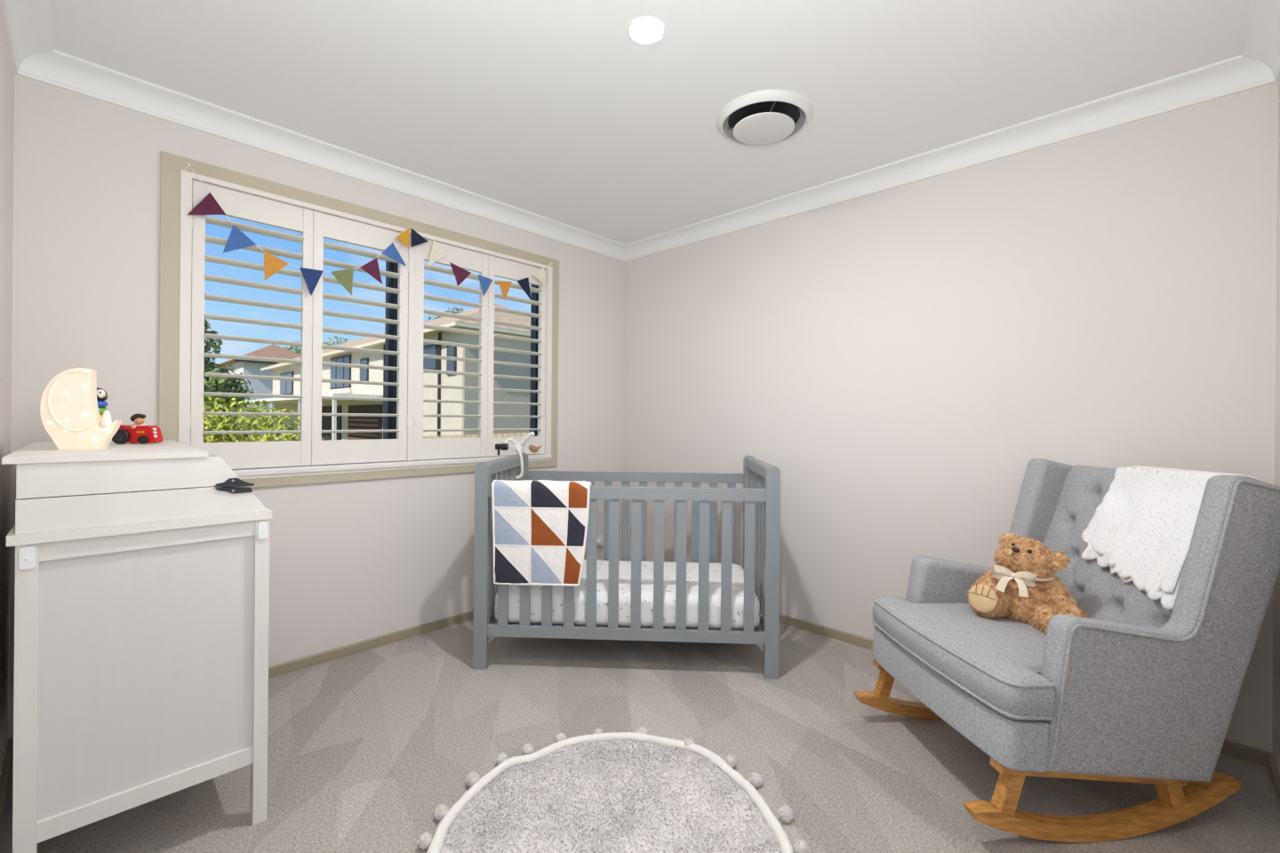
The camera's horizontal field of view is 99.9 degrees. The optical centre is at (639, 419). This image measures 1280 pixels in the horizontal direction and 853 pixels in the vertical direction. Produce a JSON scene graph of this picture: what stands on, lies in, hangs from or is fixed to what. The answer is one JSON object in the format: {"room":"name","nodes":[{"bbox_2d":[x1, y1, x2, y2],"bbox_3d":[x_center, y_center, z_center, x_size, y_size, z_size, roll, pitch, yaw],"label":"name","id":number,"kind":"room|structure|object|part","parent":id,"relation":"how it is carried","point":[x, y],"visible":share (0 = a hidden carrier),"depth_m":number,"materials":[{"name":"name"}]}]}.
{"room":"bedroom","nodes":[
{"label":"bedroom","id":0,"kind":"room"},
{"bbox_2d":[0,0,14,778],"bbox_3d":[-1.028,-0.055,0.619,3.404,2.450,0.220,1,0,44],"label":"wall","id":1,"kind":"structure","parent":0,"point":[6,68],"depth_m":1.70,"materials":[{"name":"white paint"}]},
{"bbox_2d":[0,738,13,830],"bbox_3d":[-1.038,1.146,0.779,3.184,0.048,0.014,1,0,44],"label":"baseboard","id":2,"kind":"structure","parent":1,"relation":"attached to","point":[5,774],"depth_m":1.69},
{"bbox_2d":[1,0,53,73],"bbox_3d":[-0.990,-1.236,0.807,3.184,0.088,0.092,1,0,44],"label":"trim","id":3,"kind":"structure","parent":1,"relation":"attached to","point":[28,22],"depth_m":1.73,"materials":[{"name":"white paint"}]},
{"bbox_2d":[8,49,625,738],"bbox_3d":[-1.200,-0.057,3.002,0.312,2.450,3.441,1,0,44],"label":"wall","id":4,"kind":"structure","parent":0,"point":[351,562],"depth_m":2.44,"materials":[{"name":"white paint"}]},
{"bbox_2d":[9,610,473,738],"bbox_3d":[-1.159,1.145,2.954,0.014,0.048,3.001,1,0,44],"label":"baseboard","id":5,"kind":"structure","parent":4,"relation":"attached to","point":[279,669],"depth_m":2.71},
{"bbox_2d":[190,180,313,469],"bbox_3d":[-1.711,-0.385,2.389,0.074,1.203,0.445,1,0,44],"label":"window shutter","id":6,"kind":"object","parent":4,"relation":"attached to","point":[236,204],"visible":0.98,"depth_m":2.37,"materials":[{"name":"white wood"}]},
{"bbox_3d":[-1.714,0.160,2.390,0.024,0.115,0.358,1,0,44],"label":"rail","id":7,"kind":"part","parent":6,"relation":"part of","materials":[{"name":"white wood"}]},
{"bbox_3d":[-1.705,-0.931,2.390,0.024,0.110,0.358,1,0,44],"label":"rail","id":8,"kind":"part","parent":6,"relation":"part of","materials":[{"name":"white wood"}]},
{"bbox_2d":[158,151,559,487],"bbox_3d":[-1.299,-0.377,2.925,0.230,1.366,1.982,1,0,44],"label":"window","id":9,"kind":"structure","parent":4,"relation":"attached to","point":[176,188],"depth_m":2.54,"materials":[{"name":"white wood"}]},
{"bbox_2d":[184,162,551,301],"bbox_3d":[-1.211,-0.804,2.849,0.019,0.467,1.850,1,0,44],"label":"bunting","id":10,"kind":"object","parent":9,"relation":"hanging from","point":[236,240],"visible":1,"depth_m":2.62,"materials":[{"name":"multicoloured fabric"}]},
{"bbox_3d":[-1.323,-0.371,2.951,0.060,1.267,1.870,1,0,44],"label":"sash","id":11,"kind":"part","parent":9,"relation":"part of","materials":[{"name":"white wood"}]},
{"bbox_3d":[-1.235,-0.380,2.888,0.034,1.207,0.032,1,0,44],"label":"post","id":12,"kind":"part","parent":9,"relation":"part of","materials":[{"name":"white wood"}]},
{"bbox_2d":[311,210,409,464],"bbox_3d":[-1.401,-0.382,2.715,0.074,1.203,0.451,1,0,44],"label":"window shutter","id":13,"kind":"object","parent":4,"relation":"attached to","point":[325,226],"visible":0.98,"depth_m":2.69,"materials":[{"name":"white wood"}]},
{"bbox_3d":[-1.408,0.162,2.712,0.024,0.115,0.361,1,0,44],"label":"rail","id":14,"kind":"part","parent":13,"relation":"part of","materials":[{"name":"white wood"}]},
{"bbox_3d":[-1.399,-0.928,2.712,0.024,0.110,0.361,1,0,44],"label":"rail","id":15,"kind":"part","parent":13,"relation":"part of","materials":[{"name":"white wood"}]},
{"bbox_2d":[413,239,488,460],"bbox_3d":[-1.073,-0.379,3.060,0.074,1.203,0.445,1,0,44],"label":"window shutter","id":16,"kind":"object","parent":4,"relation":"attached to","point":[459,447],"visible":0.98,"depth_m":3.04,"materials":[{"name":"white wood"}]},
{"bbox_3d":[-1.074,0.165,3.064,0.024,0.115,0.349,1,0,44],"label":"rail","id":17,"kind":"part","parent":16,"relation":"part of","materials":[{"name":"white wood"}]},
{"bbox_3d":[-1.065,-0.925,3.064,0.024,0.110,0.349,1,0,44],"label":"rail","id":18,"kind":"part","parent":16,"relation":"part of","materials":[{"name":"white wood"}]},
{"bbox_2d":[487,255,546,456],"bbox_3d":[-0.773,-0.376,3.376,0.074,1.203,0.423,1,0,44],"label":"window shutter","id":19,"kind":"object","parent":4,"relation":"attached to","point":[497,267],"visible":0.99,"depth_m":3.35,"materials":[{"name":"white wood"}]},
{"bbox_3d":[-0.778,0.168,3.376,0.024,0.115,0.343,1,0,44],"label":"rail","id":20,"kind":"part","parent":19,"relation":"part of","materials":[{"name":"white wood"}]},
{"bbox_3d":[-0.768,-0.923,3.376,0.024,0.110,0.343,1,0,44],"label":"rail","id":21,"kind":"part","parent":19,"relation":"part of","materials":[{"name":"white wood"}]},
{"bbox_2d":[597,535,603,546],"bbox_3d":[-0.278,0.877,3.851,0.049,0.072,0.116,1,0,44],"label":"wall socket","id":22,"kind":"object","parent":4,"relation":"attached to","point":[600,539],"visible":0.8,"depth_m":3.85,"materials":[{"name":"white plastic"}]},
{"bbox_2d":[0,619,1279,852],"bbox_3d":[-0.010,1.239,1.862,3.384,0.120,3.201,1,0,44],"label":"floor","id":23,"kind":"structure","parent":0,"point":[364,748],"depth_m":1.90,"materials":[{"name":"carpet"}]},
{"bbox_2d":[1,440,271,852],"bbox_3d":[-1.582,0.625,1.726,0.945,1.080,0.536,1,0,45],"label":"chest","id":24,"kind":"object","parent":23,"relation":"on","point":[141,596],"visible":1,"depth_m":1.37,"materials":[{"name":"white wood"}]},
{"bbox_3d":[-1.430,0.727,1.253,0.045,0.879,0.036,1,0,45],"label":"leg","id":25,"kind":"part","parent":24,"relation":"part of","materials":[{"name":"white wood"}]},
{"bbox_2d":[40,368,122,449],"bbox_3d":[-1.571,-0.028,1.516,0.155,0.227,0.048,1,0,-30],"label":"lamp","id":26,"kind":"object","parent":24,"relation":"on","point":[69,412],"visible":1,"depth_m":1.49,"materials":[{"name":"beige plastic"}]},
{"bbox_2d":[96,387,108,427],"bbox_3d":[-1.677,-0.007,1.652,0.082,0.182,0.082,1,0,-26],"label":"penguin","id":27,"kind":"object","parent":26,"relation":"on","point":[101,394],"visible":0.24,"depth_m":1.65,"materials":[{"name":"multicoloured"}]},
{"bbox_2d":[1,440,208,464],"bbox_3d":[-1.639,0.093,1.666,0.942,0.015,0.364,1,0,45],"label":"dresser top","id":28,"kind":"object","parent":24,"relation":"attached to","point":[167,452],"depth_m":1.40,"materials":[{"name":"white wood"}]},
{"bbox_2d":[112,413,163,444],"bbox_3d":[-1.705,0.033,1.829,0.120,0.103,0.078,1,0,-10],"label":"tractor","id":29,"kind":"object","parent":24,"relation":"on","point":[135,433],"visible":0.99,"depth_m":1.81,"materials":[{"name":"red"}]},
{"bbox_2d":[152,428,157,438],"bbox_3d":[-1.650,0.047,1.830,0.012,0.034,0.014,1,0,-10],"label":"grille","id":30,"kind":"object","parent":29,"relation":"attached to","point":[155,430],"depth_m":1.83,"materials":[{"name":"white plastic"}]},
{"bbox_3d":[-1.270,0.969,1.411,0.024,0.046,0.416,1,0,45],"label":"rail","id":31,"kind":"part","parent":24,"relation":"part of","materials":[{"name":"white wood"}]},
{"bbox_3d":[-1.270,0.640,1.413,0.010,0.616,0.418,1,0,45],"label":"panel","id":32,"kind":"part","parent":24,"relation":"part of","materials":[{"name":"white wood"}]},
{"bbox_3d":[-1.264,0.311,1.411,0.024,0.045,0.416,1,0,45],"label":"rail","id":33,"kind":"part","parent":24,"relation":"part of","materials":[{"name":"white wood"}]},
{"bbox_3d":[-1.114,0.730,1.574,0.045,0.879,0.034,1,0,45],"label":"leg","id":34,"kind":"part","parent":24,"relation":"part of","materials":[{"name":"white wood"}]},
{"bbox_2d":[417,727,808,852],"bbox_3d":[-0.075,1.161,1.492,1.056,0.049,1.051,1,0,-37],"label":"rug","id":35,"kind":"object","parent":23,"relation":"on","point":[639,792],"visible":1,"depth_m":1.61,"materials":[{"name":"grey fabric"}]},
{"bbox_2d":[472,453,780,679],"bbox_3d":[-0.053,0.695,2.849,1.414,0.968,0.735,1,0,3],"label":"crib","id":36,"kind":"object","parent":23,"relation":"on","point":[760,494],"visible":0.79,"depth_m":2.50,"materials":[{"name":"grey paint"}]},
{"bbox_3d":[-0.744,0.689,2.537,0.063,0.968,0.045,1,0,3],"label":"post","id":37,"kind":"part","parent":36,"relation":"part of","materials":[{"name":"grey paint"}]},
{"bbox_3d":[-0.730,0.992,2.881,0.027,0.049,0.644,1,0,3],"label":"rail","id":38,"kind":"part","parent":36,"relation":"part of","materials":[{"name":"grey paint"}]},
{"bbox_3d":[-0.724,0.238,2.881,0.043,0.064,0.644,1,0,3],"label":"rail","id":39,"kind":"part","parent":36,"relation":"part of","materials":[{"name":"grey paint"}]},
{"bbox_2d":[495,432,541,479],"bbox_3d":[-0.715,0.208,3.112,0.273,0.273,0.118,1,0,-37],"label":"accessory","id":40,"kind":"object","parent":36,"relation":"hanging from","point":[518,447],"visible":1,"depth_m":3.11,"materials":[{"name":"white plastic"}]},
{"bbox_3d":[-0.752,0.136,3.138,0.024,0.048,0.092,1,0,44],"label":"arm","id":41,"kind":"part","parent":40,"relation":"part of","materials":[{"name":"white plastic"}]},
{"bbox_3d":[-0.668,0.124,3.139,0.116,0.104,0.035,1,0,28],"label":"arm","id":42,"kind":"part","parent":40,"relation":"part of","materials":[{"name":"white plastic"}]},
{"bbox_3d":[-0.711,0.689,3.226,0.063,0.968,0.045,1,0,3],"label":"post","id":43,"kind":"part","parent":36,"relation":"part of","materials":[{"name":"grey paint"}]},
{"bbox_2d":[491,480,591,586],"bbox_3d":[-0.461,0.529,2.518,0.460,0.486,0.079,1,0,3],"label":"quilt","id":44,"kind":"object","parent":36,"relation":"hanging from","point":[540,528],"visible":0.98,"depth_m":2.48,"materials":[{"name":"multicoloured fabric"}]},
{"bbox_3d":[-0.073,1.000,2.500,1.287,0.049,0.026,1,0,3],"label":"rail","id":45,"kind":"part","parent":36,"relation":"part of","materials":[{"name":"grey paint"}]},
{"bbox_2d":[494,560,759,629],"bbox_3d":[-0.054,0.906,2.848,1.275,0.171,0.648,1,0,3],"label":"mattress","id":46,"kind":"object","parent":36,"relation":"on","point":[602,566],"visible":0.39,"depth_m":2.55,"materials":[{"name":"white fabric"}]},
{"bbox_3d":[-0.067,0.344,2.500,1.287,0.056,0.026,1,0,3],"label":"rail","id":47,"kind":"part","parent":36,"relation":"part of","materials":[{"name":"grey paint"}]},
{"bbox_3d":[-0.056,0.999,2.849,1.280,0.016,0.636,1,0,3],"label":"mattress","id":48,"kind":"part","parent":36,"relation":"part of","materials":[{"name":"white fabric"}]},
{"bbox_3d":[-0.033,0.345,3.197,1.287,0.056,0.026,1,0,3],"label":"rail","id":49,"kind":"part","parent":36,"relation":"part of","materials":[{"name":"grey paint"}]},
{"bbox_3d":[0.638,0.701,3.160,0.063,0.968,0.045,1,0,3],"label":"post","id":50,"kind":"part","parent":36,"relation":"part of","materials":[{"name":"grey paint"}]},
{"bbox_3d":[0.626,0.250,2.816,0.043,0.064,0.644,1,0,3],"label":"rail","id":51,"kind":"part","parent":36,"relation":"part of","materials":[{"name":"grey paint"}]},
{"bbox_3d":[0.619,1.004,2.816,0.027,0.049,0.644,1,0,3],"label":"rail","id":52,"kind":"part","parent":36,"relation":"part of","materials":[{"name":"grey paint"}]},
{"bbox_3d":[0.605,0.701,2.471,0.063,0.968,0.045,1,0,3],"label":"post","id":53,"kind":"part","parent":36,"relation":"part of","materials":[{"name":"grey paint"}]},
{"bbox_2d":[853,458,1279,842],"bbox_3d":[1.385,0.675,1.854,1.007,1.029,0.726,1,0,-6],"label":"armchair","id":54,"kind":"object","parent":23,"relation":"on","point":[1138,690],"visible":0.76,"depth_m":1.53,"materials":[{"name":"grey fabric"}]},
{"bbox_3d":[1.216,1.004,2.147,0.580,0.045,0.044,5,0,-6],"label":"rail","id":55,"kind":"part","parent":54,"relation":"part of","materials":[{"name":"brown wood"}]},
{"bbox_3d":[0.967,1.040,2.121,0.066,0.118,0.038,5,0,-6],"label":"leg","id":56,"kind":"part","parent":54,"relation":"part of","materials":[{"name":"brown wood"}]},
{"bbox_3d":[1.233,0.924,1.838,0.580,0.160,0.710,5,0,-6],"label":"seat","id":57,"kind":"part","parent":54,"relation":"part of","materials":[{"name":"grey fabric"}]},
{"bbox_2d":[872,596,1055,721],"bbox_3d":[1.237,0.771,1.838,0.601,0.145,0.726,5,0,-6],"label":"seat cushion","id":58,"kind":"object","parent":54,"relation":"on","point":[1001,666],"depth_m":1.68,"materials":[{"name":"grey fabric"}]},
{"bbox_3d":[1.443,0.584,2.179,0.750,0.875,0.075,5,0,-6],"label":"panel","id":59,"kind":"part","parent":54,"relation":"part of","materials":[{"name":"grey fabric"}]},
{"bbox_3d":[1.031,1.041,1.506,0.066,0.118,0.038,5,0,-6],"label":"leg","id":60,"kind":"part","parent":54,"relation":"part of","materials":[{"name":"brown wood"}]},
{"bbox_2d":[967,532,1089,634],"bbox_3d":[1.363,0.580,1.865,0.269,0.322,0.382,1,0,-29],"label":"teddy bear","id":61,"kind":"object","parent":54,"relation":"on","point":[1022,586],"visible":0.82,"depth_m":1.86},
{"bbox_3d":[1.280,1.004,1.532,0.580,0.045,0.044,5,0,-6],"label":"rail","id":62,"kind":"part","parent":54,"relation":"part of","materials":[{"name":"brown wood"}]},
{"bbox_3d":[1.687,0.606,1.885,0.338,0.855,0.574,5,0,-6],"label":"backrest","id":63,"kind":"part","parent":54,"relation":"part of","materials":[{"name":"grey fabric"}]},
{"bbox_3d":[1.509,0.585,1.547,0.750,0.875,0.075,5,0,-6],"label":"panel","id":64,"kind":"part","parent":54,"relation":"part of","materials":[{"name":"grey fabric"}]},
{"bbox_3d":[1.535,1.082,1.559,0.068,0.068,0.038,5,0,-6],"label":"leg","id":65,"kind":"part","parent":54,"relation":"part of","materials":[{"name":"brown wood"}]},
{"bbox_2d":[1080,465,1265,609],"bbox_3d":[1.749,0.374,1.812,0.338,0.412,0.359,1,0,-6],"label":"knitted blanket","id":66,"kind":"object","parent":54,"relation":"on","point":[1142,528],"visible":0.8,"depth_m":1.77,"materials":[{"name":"white fabric"}]},
{"bbox_2d":[49,0,1255,244],"bbox_3d":[0.012,-1.331,1.862,3.384,0.120,3.201,1,0,44],"label":"ceiling","id":67,"kind":"structure","parent":0,"point":[548,108],"depth_m":1.97,"materials":[{"name":"white paint"}]},
{"bbox_2d":[627,16,664,44],"bbox_3d":[0.020,-1.267,1.758,0.124,0.007,0.124,1,0,44],"label":"recessed light","id":68,"kind":"object","parent":67,"relation":"in","point":[644,29],"visible":1,"depth_m":1.75,"materials":[{"name":"white plastic"}]},
{"bbox_2d":[715,89,813,145],"bbox_3d":[0.520,-1.240,2.266,0.398,0.052,0.398,1,0,44],"label":"ceiling vent","id":69,"kind":"object","parent":67,"relation":"in","point":[764,117],"visible":1,"depth_m":2.21,"materials":[{"name":"white plastic"}]},
{"bbox_2d":[623,81,1278,752],"bbox_3d":[1.190,-0.035,2.953,3.404,2.450,0.220,1,0,44],"label":"wall","id":70,"kind":"structure","parent":0,"point":[902,356],"depth_m":2.49,"materials":[{"name":"white paint"}]},
{"bbox_2d":[625,55,1278,261],"bbox_3d":[1.013,-1.218,2.916,3.184,0.088,0.092,1,0,44],"label":"trim","id":71,"kind":"structure","parent":70,"relation":"attached to","point":[1237,74],"depth_m":2.38,"materials":[{"name":"white paint"}]},
{"bbox_2d":[779,613,1270,767],"bbox_3d":[1.019,1.164,2.944,3.184,0.048,0.014,1,0,44],"label":"baseboard","id":72,"kind":"structure","parent":70,"relation":"attached to","point":[1252,755],"depth_m":2.81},
{"bbox_2d":[1272,77,1279,772],"bbox_3d":[1.235,-0.035,0.689,0.220,2.450,3.001,1,0,44],"label":"wall","id":73,"kind":"structure","parent":0,"point":[1276,738],"depth_m":1.82,"materials":[{"name":"white paint"}]},
{"bbox_2d":[1241,0,1279,80],"bbox_3d":[1.132,-1.217,0.797,0.092,0.088,3.001,1,0,44],"label":"trim","id":74,"kind":"structure","parent":73,"relation":"attached to","point":[1262,40],"depth_m":1.73,"materials":[{"name":"white paint"}]},
{"bbox_2d":[1266,752,1279,805],"bbox_3d":[1.453,1.168,1.100,0.014,0.048,2.090,1,0,44],"label":"baseboard","id":75,"kind":"structure","parent":73,"relation":"attached to","point":[1272,768],"depth_m":1.76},
{"label":"outside","id":76,"kind":"structure","parent":0,"visible":0},
{"bbox_3d":[-29.537,2.019,38.873,89.400,0.200,130.000,1,0,44],"label":"ground","id":77,"kind":"structure","parent":76,"visible":0},
{"bbox_2d":[203,319,254,431],"bbox_3d":[-13.364,-0.574,15.432,2.500,5.277,3.639,1,0,44],"label":"dense tree","id":78,"kind":"object","parent":77,"relation":"on","point":[211,384],"visible":0.16,"depth_m":15.68,"materials":[{"name":"green plant"}]},
{"bbox_2d":[215,344,300,439],"bbox_3d":[-36.919,-2.621,52.925,13.280,8.950,7.050,1,0,44],"label":"house","id":79,"kind":"structure","parent":77,"relation":"on","point":[247,367],"depth_m":48.04,"materials":[{"name":"white paint"}]},
{"bbox_2d":[203,395,324,442],"bbox_3d":[-5.361,0.892,6.898,2.636,2.483,1.238,1,0,-17],"label":"leafy bush","id":80,"kind":"object","parent":77,"relation":"on","point":[222,425],"visible":0.17,"depth_m":6.88,"materials":[{"name":"green plant"}]},
{"bbox_2d":[283,341,300,354],"bbox_3d":[-43.300,-4.012,67.499,4.405,11.622,2.845,1,0,-14],"label":"tree","id":81,"kind":"object","parent":77,"relation":"on","point":[290,348],"visible":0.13,"depth_m":67.07,"materials":[{"name":"green plant"}]},
{"bbox_2d":[322,336,347,349],"bbox_3d":[-33.141,-3.574,58.702,4.622,10.924,3.176,1,0,8],"label":"tree","id":82,"kind":"object","parent":77,"relation":"on","point":[335,337],"visible":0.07,"depth_m":58.23,"materials":[{"name":"green plant"}]},
{"bbox_2d":[244,304,530,440],"bbox_3d":[-14.856,-1.677,31.467,29.040,7.450,9.640,1,0,44],"label":"house","id":83,"kind":"structure","parent":77,"relation":"on","point":[332,356],"depth_m":21.98,"materials":[{"name":"terracotta roof tile"},{"name":"cream painted render"},{"name":"glass"}]},
{"bbox_3d":[-21.333,0.482,31.188,0.140,3.019,0.140,1,0,44],"label":"awning post","id":84,"kind":"part","parent":83,"relation":"part of","materials":[{"name":"white"}]},
{"bbox_3d":[-17.273,0.518,27.331,0.140,3.019,0.140,1,0,44],"label":"awning post","id":85,"kind":"part","parent":83,"relation":"part of","materials":[{"name":"white"}]},
{"bbox_3d":[-17.844,0.647,30.623,4.700,2.750,0.069,1,0,44],"label":"garage door","id":86,"kind":"part","parent":83,"relation":"part of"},
{"bbox_3d":[-13.504,0.551,23.750,0.140,3.019,0.140,1,0,44],"label":"awning post","id":87,"kind":"part","parent":83,"relation":"part of","materials":[{"name":"white"}]},
{"bbox_3d":[-16.221,-1.504,29.044,3.400,0.240,0.149,1,0,44],"label":"sill","id":88,"kind":"part","parent":83,"relation":"part of","materials":[{"name":"beige"}]},
{"bbox_3d":[-13.675,0.684,26.663,4.400,2.750,0.069,1,0,44],"label":"garage door","id":89,"kind":"part","parent":83,"relation":"part of","materials":[{"name":"brown wood"}]},
{"bbox_2d":[425,307,463,321],"bbox_3d":[-13.988,-3.171,40.179,4.072,10.457,2.182,1,0,6],"label":"tree","id":90,"kind":"object","parent":77,"relation":"on","point":[454,308],"visible":0.09,"depth_m":39.82,"materials":[{"name":"green plant"}]},
{"bbox_2d":[422,432,528,438],"bbox_3d":[-2.765,1.186,11.992,4.801,1.938,0.060,1,0,0],"label":"fence","id":91,"kind":"object","parent":77,"relation":"on","point":[510,434],"visible":0.16,"depth_m":12.00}
]}

